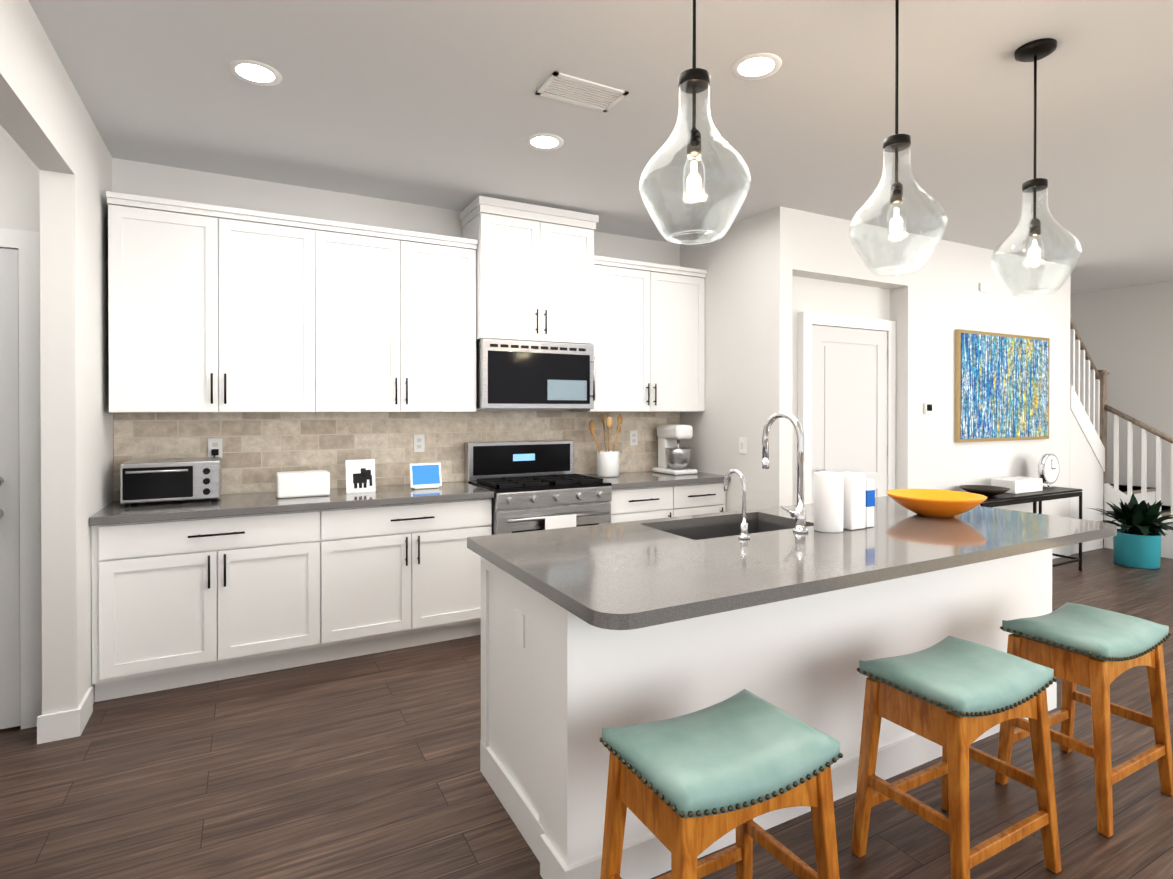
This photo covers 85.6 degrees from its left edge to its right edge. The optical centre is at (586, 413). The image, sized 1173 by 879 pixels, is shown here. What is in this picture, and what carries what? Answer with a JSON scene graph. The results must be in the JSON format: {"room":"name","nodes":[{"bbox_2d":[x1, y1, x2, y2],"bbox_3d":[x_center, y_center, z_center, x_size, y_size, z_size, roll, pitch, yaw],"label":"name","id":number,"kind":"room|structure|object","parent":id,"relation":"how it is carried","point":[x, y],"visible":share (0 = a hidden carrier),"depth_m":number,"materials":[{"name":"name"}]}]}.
{"room":"kitchen","nodes":[
{"label":"kitchen","id":0,"kind":"room"},
{"bbox_2d":[0,0,115,714],"bbox_3d":[-0.816,0.009,0.010,0.118,2.820,8.160,0,0,-28],"label":"wall","id":1,"kind":"structure","parent":0,"point":[57,170],"depth_m":2.74,"materials":[{"name":"white paint"}]},
{"bbox_2d":[0,228,41,728],"bbox_3d":[-2.901,0.298,2.597,1.037,2.215,0.109,0,0,-28],"label":"door","id":2,"kind":"structure","parent":1,"relation":"in","point":[20,564],"depth_m":2.81,"materials":[{"name":"white paint"}]},
{"bbox_2d":[113,158,679,499],"bbox_3d":[-0.895,-0.014,4.525,4.008,2.820,0.130,0,0,-28],"label":"wall","id":3,"kind":"structure","parent":0,"point":[260,450],"depth_m":4.08,"materials":[{"name":"tile"}]},
{"bbox_2d":[106,191,317,412],"bbox_3d":[-2.089,-0.567,3.605,0.980,1.125,0.353,0,0,-28],"label":"upper cabinet","id":4,"kind":"object","parent":3,"relation":"attached to","point":[213,308],"depth_m":3.45,"materials":[{"name":"white wood"}]},
{"bbox_2d":[208,438,221,457],"bbox_3d":[-2.198,0.210,3.748,0.074,0.120,0.008,0,0,-28],"label":"electrical outlet","id":5,"kind":"object","parent":3,"relation":"attached to","point":[214,443],"visible":0.81,"depth_m":3.75,"materials":[{"name":"white plastic"}]},
{"bbox_2d":[318,219,479,411],"bbox_3d":[-1.226,-0.569,4.068,0.980,1.125,0.353,0,0,-28],"label":"upper cabinet","id":6,"kind":"object","parent":3,"relation":"attached to","point":[398,309],"depth_m":3.92,"materials":[{"name":"white wood"}]},
{"bbox_2d":[414,435,424,451],"bbox_3d":[-1.141,0.207,4.315,0.074,0.120,0.008,0,0,-28],"label":"electrical outlet","id":7,"kind":"object","parent":3,"relation":"attached to","point":[419,443],"visible":1,"depth_m":4.31,"materials":[{"name":"white plastic"}]},
{"bbox_2d":[460,203,597,346],"bbox_3d":[-0.409,-0.921,4.479,0.840,0.863,0.398,0,0,-28],"label":"upper cabinet","id":8,"kind":"object","parent":3,"relation":"attached to","point":[538,270],"depth_m":4.29,"materials":[{"name":"white wood"}]},
{"bbox_2d":[476,339,594,408],"bbox_3d":[-0.395,-0.257,4.456,0.824,0.455,0.457,0,0,-28],"label":"microwave","id":9,"kind":"object","parent":8,"relation":"attached to","point":[512,374],"visible":1,"depth_m":4.27,"materials":[{"name":"silver metal"}]},
{"bbox_2d":[630,431,637,445],"bbox_3d":[0.384,0.202,5.133,0.074,0.120,0.008,0,0,-28],"label":"electrical outlet","id":10,"kind":"object","parent":3,"relation":"attached to","point":[633,437],"visible":1,"depth_m":5.13,"materials":[{"name":"white plastic"}]},
{"bbox_2d":[570,256,706,411],"bbox_3d":[0.416,-0.574,4.950,1.048,1.125,0.353,0,0,-28],"label":"upper cabinet","id":11,"kind":"object","parent":3,"relation":"attached to","point":[649,355],"depth_m":4.81,"materials":[{"name":"white wood"}]},
{"bbox_2d":[0,548,1172,878],"bbox_3d":[2.457,1.459,1.911,12.200,0.100,8.400,0,0,-28],"label":"floor","id":12,"kind":"structure","parent":0,"point":[358,768],"depth_m":2.35,"materials":[{"name":"brown wood"}]},
{"bbox_2d":[91,511,324,701],"bbox_3d":[-2.046,0.964,3.502,1.008,0.876,0.608,0,0,-28],"label":"base cabinet","id":13,"kind":"object","parent":12,"relation":"on","point":[195,592],"depth_m":3.22,"materials":[{"name":"white wood"}]},
{"bbox_2d":[89,481,493,526],"bbox_3d":[-1.598,0.504,3.713,1.999,0.040,0.631,0,0,-28],"label":"countertop","id":14,"kind":"structure","parent":13,"relation":"on","point":[263,503],"depth_m":3.45,"materials":[{"name":"grey stone"}]},
{"bbox_2d":[120,457,221,506],"bbox_3d":[-2.258,0.372,3.463,0.445,0.227,0.335,0,0,-28],"label":"toaster oven","id":15,"kind":"object","parent":14,"relation":"on","point":[159,480],"visible":1,"depth_m":3.35,"materials":[{"name":"silver metal"}]},
{"bbox_2d":[211,449,218,456],"bbox_3d":[-2.209,0.301,3.710,0.091,0.174,0.053,0,0,-28],"label":"plug","id":16,"kind":"object","parent":15,"relation":"attached to","point":[215,452],"visible":0.5,"depth_m":3.73,"materials":[{"name":"black plastic"}]},
{"bbox_2d":[276,470,329,497],"bbox_3d":[-1.662,0.414,3.712,0.280,0.139,0.160,0,0,-28],"label":"bread box","id":17,"kind":"object","parent":14,"relation":"on","point":[291,484],"visible":1,"depth_m":3.64,"materials":[{"name":"white plastic"}]},
{"bbox_2d":[344,459,376,492],"bbox_3d":[-1.383,0.386,3.879,0.180,0.197,0.070,0,0,-28],"label":"card","id":18,"kind":"object","parent":14,"relation":"on","point":[360,475],"visible":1,"depth_m":3.88,"materials":[{"name":"white paper"}]},
{"bbox_2d":[409,463,441,488],"bbox_3d":[-1.038,0.402,4.072,0.200,0.160,0.085,0,0,-28],"label":"smart display","id":19,"kind":"object","parent":14,"relation":"on","point":[425,475],"visible":1,"depth_m":4.05,"materials":[{"name":"white plastic"}]},
{"bbox_2d":[325,499,491,661],"bbox_3d":[-1.165,0.961,3.974,0.991,0.876,0.608,0,0,-28],"label":"base cabinet","id":20,"kind":"object","parent":12,"relation":"on","point":[407,575],"depth_m":3.69,"materials":[{"name":"white wood"}]},
{"bbox_2d":[465,440,611,534],"bbox_3d":[-0.329,0.802,4.350,0.824,1.190,0.713,0,0,-28],"label":"range","id":21,"kind":"object","parent":12,"relation":"on","point":[536,485],"visible":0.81,"depth_m":4.23,"materials":[{"name":"silver metal"}]},
{"bbox_2d":[610,487,676,522],"bbox_3d":[0.248,0.957,4.733,0.541,0.876,0.608,0,0,-28],"label":"base cabinet","id":22,"kind":"object","parent":12,"relation":"on","point":[638,503],"depth_m":4.47,"materials":[{"name":"white wood"}]},
{"bbox_2d":[586,471,730,490],"bbox_3d":[0.483,0.499,4.830,1.049,0.040,0.631,0,0,-28],"label":"countertop","id":23,"kind":"structure","parent":22,"relation":"on","point":[625,480],"depth_m":4.64,"materials":[{"name":"grey stone"}]},
{"bbox_2d":[588,414,622,476],"bbox_3d":[0.153,0.242,4.797,0.322,0.472,0.227,0,0,-28],"label":"utensil crock","id":24,"kind":"object","parent":23,"relation":"on","point":[608,462],"visible":1,"depth_m":4.73,"materials":[{"name":"white ceramic"}]},
{"bbox_2d":[652,424,696,474],"bbox_3d":[0.702,0.284,5.048,0.220,0.385,0.320,0,0,-28],"label":"stand mixer","id":25,"kind":"object","parent":23,"relation":"on","point":[673,457],"visible":1,"depth_m":4.96,"materials":[{"name":"white plastic"}]},
{"bbox_2d":[677,483,725,516],"bbox_3d":[0.710,0.956,4.981,0.508,0.876,0.608,0,0,-28],"label":"base cabinet","id":26,"kind":"object","parent":12,"relation":"on","point":[694,498],"depth_m":4.71,"materials":[{"name":"white wood"}]},
{"bbox_2d":[600,689,842,878],"bbox_3d":[0.324,1.094,1.559,0.505,0.634,0.365,0,0,-28],"label":"stool","id":27,"kind":"object","parent":12,"relation":"on","point":[687,789],"visible":1,"depth_m":1.50,"materials":[{"name":"teal leather"}]},
{"bbox_2d":[467,496,1116,878],"bbox_3d":[0.946,0.948,2.640,2.629,0.915,1.100,0,0,-28],"label":"kitchen island","id":28,"kind":"object","parent":12,"relation":"on","point":[589,633],"visible":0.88,"depth_m":2.18,"materials":[{"name":"white wood"}]},
{"bbox_2d":[723,469,749,538],"bbox_3d":[0.595,0.357,2.521,0.044,0.267,0.140,0,0,-28],"label":"faucet","id":29,"kind":"object","parent":28,"relation":"on","point":[744,530],"visible":1,"depth_m":2.47,"materials":[{"name":"silver metal"}]},
{"bbox_2d":[762,411,807,532],"bbox_3d":[0.799,0.240,2.670,0.148,0.498,0.246,0,0,-28],"label":"faucet","id":30,"kind":"object","parent":28,"relation":"on","point":[799,514],"visible":1,"depth_m":2.60,"materials":[{"name":"silver metal"}]},
{"bbox_2d":[814,472,843,532],"bbox_3d":[1.011,0.369,2.644,0.116,0.240,0.116,0,0,-28],"label":"paper towel roll","id":31,"kind":"object","parent":28,"relation":"on","point":[828,502],"visible":1,"depth_m":2.60,"materials":[{"name":"white paper"}]},
{"bbox_2d":[840,472,865,529],"bbox_3d":[1.123,0.372,2.699,0.090,0.234,0.090,0,0,-28],"label":"carton","id":32,"kind":"object","parent":28,"relation":"on","point":[854,500],"visible":0.67,"depth_m":2.66,"materials":[{"name":"white cardboard"}]},
{"bbox_2d":[866,479,874,527],"bbox_3d":[1.200,0.387,2.740,0.052,0.204,0.072,0,0,-28],"label":"carton","id":33,"kind":"object","parent":28,"relation":"on","point":[870,497],"visible":0.42,"depth_m":2.71,"materials":[{"name":"white cardboard"}]},
{"bbox_2d":[886,489,986,517],"bbox_3d":[1.664,0.438,3.023,0.424,0.100,0.424,0,0,-28],"label":"bowl","id":34,"kind":"object","parent":28,"relation":"on","point":[936,503],"visible":1,"depth_m":2.95,"materials":[{"name":"orange ceramic"}]},
{"bbox_2d":[851,636,1061,878],"bbox_3d":[1.155,1.092,1.988,0.505,0.634,0.365,0,0,-28],"label":"stool","id":35,"kind":"object","parent":12,"relation":"on","point":[954,698],"visible":1,"depth_m":1.92,"materials":[{"name":"brown wood"}]},
{"bbox_2d":[980,485,1081,570],"bbox_3d":[3.627,1.031,5.374,1.500,0.720,0.340,0,0,-28],"label":"console table","id":36,"kind":"object","parent":12,"relation":"on","point":[1033,498],"visible":0.33,"depth_m":5.33,"materials":[{"name":"black metal"}]},
{"bbox_2d":[959,485,1009,496],"bbox_3d":[3.236,0.639,5.151,0.360,0.065,0.360,0,0,-28],"label":"bowl","id":37,"kind":"object","parent":36,"relation":"on","point":[987,491],"visible":0.85,"depth_m":5.12,"materials":[{"name":"brown ceramic"}]},
{"bbox_2d":[991,476,1042,493],"bbox_3d":[3.688,0.615,5.428,0.420,0.109,0.200,0,0,-28],"label":"decorative box","id":38,"kind":"object","parent":36,"relation":"on","point":[1017,484],"visible":0.88,"depth_m":5.34,"materials":[{"name":"white plastic"}]},
{"bbox_2d":[1038,453,1059,488],"bbox_3d":[4.112,0.514,5.632,0.270,0.309,0.060,0,0,-28],"label":"clock","id":39,"kind":"object","parent":36,"relation":"on","point":[1048,468],"visible":1,"depth_m":5.60,"materials":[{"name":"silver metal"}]},
{"bbox_2d":[995,602,1172,836],"bbox_3d":[1.867,1.090,2.375,0.505,0.634,0.365,0,0,-28],"label":"stool","id":40,"kind":"object","parent":12,"relation":"on","point":[1097,651],"visible":0.96,"depth_m":2.29,"materials":[{"name":"brown wood"}]},
{"bbox_2d":[1070,316,1172,558],"bbox_3d":[4.775,-0.254,6.388,3.267,3.280,1.782,0,0,-28],"label":"staircase","id":41,"kind":"structure","parent":12,"relation":"on","point":[1089,407],"depth_m":6.36,"materials":[{"name":"white wood"}]},
{"bbox_2d":[1089,494,1172,568],"bbox_3d":[5.041,1.066,5.772,0.749,0.643,0.748,0,0,-28],"label":"plant","id":42,"kind":"object","parent":12,"relation":"on","point":[1137,544],"visible":0.92,"depth_m":5.68,"materials":[{"name":"green plant"}]},
{"bbox_2d":[28,0,1172,294],"bbox_3d":[2.457,-1.461,1.896,12.200,0.100,8.400,0,0,-28],"label":"ceiling","id":43,"kind":"structure","parent":0,"point":[432,102],"depth_m":2.92,"materials":[{"name":"grey paint"}]},
{"bbox_2d":[227,59,281,85],"bbox_3d":[-1.376,-1.411,2.630,0.202,0.006,0.202,0,0,-28],"label":"recessed light","id":44,"kind":"object","parent":43,"relation":"in","point":[255,72],"visible":1,"depth_m":2.62,"materials":[{"name":"white"}]},
{"bbox_2d":[525,133,563,149],"bbox_3d":[-0.219,-1.415,3.308,0.202,0.006,0.202,0,0,-28],"label":"recessed light","id":45,"kind":"object","parent":43,"relation":"in","point":[542,141],"visible":1,"depth_m":3.30,"materials":[{"name":"white"}]},
{"bbox_2d":[535,71,628,111],"bbox_3d":[-0.021,-1.410,2.791,0.360,0.008,0.200,0,0,-28],"label":"ceiling vent","id":46,"kind":"object","parent":43,"relation":"in","point":[577,91],"visible":0.98,"depth_m":2.78,"materials":[{"name":"white metal"}]},
{"bbox_2d":[639,0,750,245],"bbox_3d":[0.285,-0.933,1.674,0.290,0.950,0.290,0,0,-28],"label":"pendant light","id":47,"kind":"object","parent":43,"relation":"hanging from","point":[694,80],"visible":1,"depth_m":1.66,"materials":[{"name":"clear glass"}]},
{"bbox_2d":[731,53,781,79],"bbox_3d":[0.692,-1.411,2.583,0.202,0.006,0.202,0,0,-28],"label":"recessed light","id":48,"kind":"object","parent":43,"relation":"in","point":[756,66],"visible":1,"depth_m":2.58,"materials":[{"name":"white"}]},
{"bbox_2d":[849,0,946,275],"bbox_3d":[1.012,-0.935,2.065,0.290,0.950,0.290,0,0,-28],"label":"pendant light","id":49,"kind":"object","parent":43,"relation":"hanging from","point":[896,142],"visible":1,"depth_m":2.06,"materials":[{"name":"clear glass"}]},
{"bbox_2d":[990,38,1081,296],"bbox_3d":[1.739,-0.938,2.455,0.290,0.950,0.290,0,0,-28],"label":"pendant light","id":50,"kind":"object","parent":43,"relation":"hanging from","point":[1034,51],"visible":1,"depth_m":2.44,"materials":[{"name":"clear glass"}]},
{"bbox_2d":[680,216,763,511],"bbox_3d":[1.049,-0.017,5.012,0.120,2.820,0.810,0,0,-28],"label":"wall","id":51,"kind":"structure","parent":0,"point":[734,264],"depth_m":4.78,"materials":[{"name":"white paint"}]},
{"bbox_2d":[739,437,746,453],"bbox_3d":[1.155,0.240,4.678,0.008,0.120,0.080,0,0,-28],"label":"light switch","id":52,"kind":"object","parent":51,"relation":"attached to","point":[742,445],"visible":1,"depth_m":4.67,"materials":[{"name":"white plastic"}]},
{"bbox_2d":[800,260,1047,514],"bbox_3d":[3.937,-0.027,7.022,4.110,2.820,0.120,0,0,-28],"label":"wall","id":53,"kind":"structure","parent":0,"point":[927,311],"depth_m":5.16,"materials":[{"name":"white paint"}]},
{"bbox_2d":[798,312,895,503],"bbox_3d":[2.042,0.327,4.851,1.033,2.134,0.131,0,0,-28],"label":"hall door","id":54,"kind":"structure","parent":53,"relation":"in","point":[847,392],"depth_m":4.86,"materials":[{"name":"white paint"}]},
{"bbox_2d":[924,403,932,413],"bbox_3d":[2.763,-0.037,5.117,0.090,0.090,0.022,0,0,-28],"label":"thermostat","id":55,"kind":"object","parent":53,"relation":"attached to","point":[928,408],"visible":0.96,"depth_m":5.10,"materials":[{"name":"white plastic"}]},
{"bbox_2d":[979,282,988,291],"bbox_3d":[3.441,-1.087,5.478,0.120,0.075,0.018,0,0,-28],"label":"sensor","id":56,"kind":"object","parent":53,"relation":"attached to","point":[983,287],"visible":0.98,"depth_m":5.46,"materials":[{"name":"white plastic"}]},
{"bbox_2d":[955,329,1049,442],"bbox_3d":[3.714,-0.228,5.619,1.410,0.944,0.036,0,0,-28],"label":"picture","id":57,"kind":"object","parent":53,"relation":"attached to","point":[1001,387],"visible":1,"depth_m":5.56,"materials":[{"name":"multicoloured paint"}]},
{"bbox_2d":[1052,545,1070,558],"bbox_3d":[3.637,1.332,5.600,2.470,0.115,0.014,0,0,-28],"label":"baseboard","id":58,"kind":"structure","parent":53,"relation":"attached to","point":[1063,550],"depth_m":6.10,"materials":[{"name":"white wood"}]},
{"bbox_2d":[1048,281,1172,517],"bbox_3d":[7.698,-0.014,4.529,0.120,2.820,8.070,0,0,-28],"label":"wall","id":59,"kind":"structure","parent":0,"point":[1127,332],"depth_m":7.07,"materials":[{"name":"white paint"}]}
]}

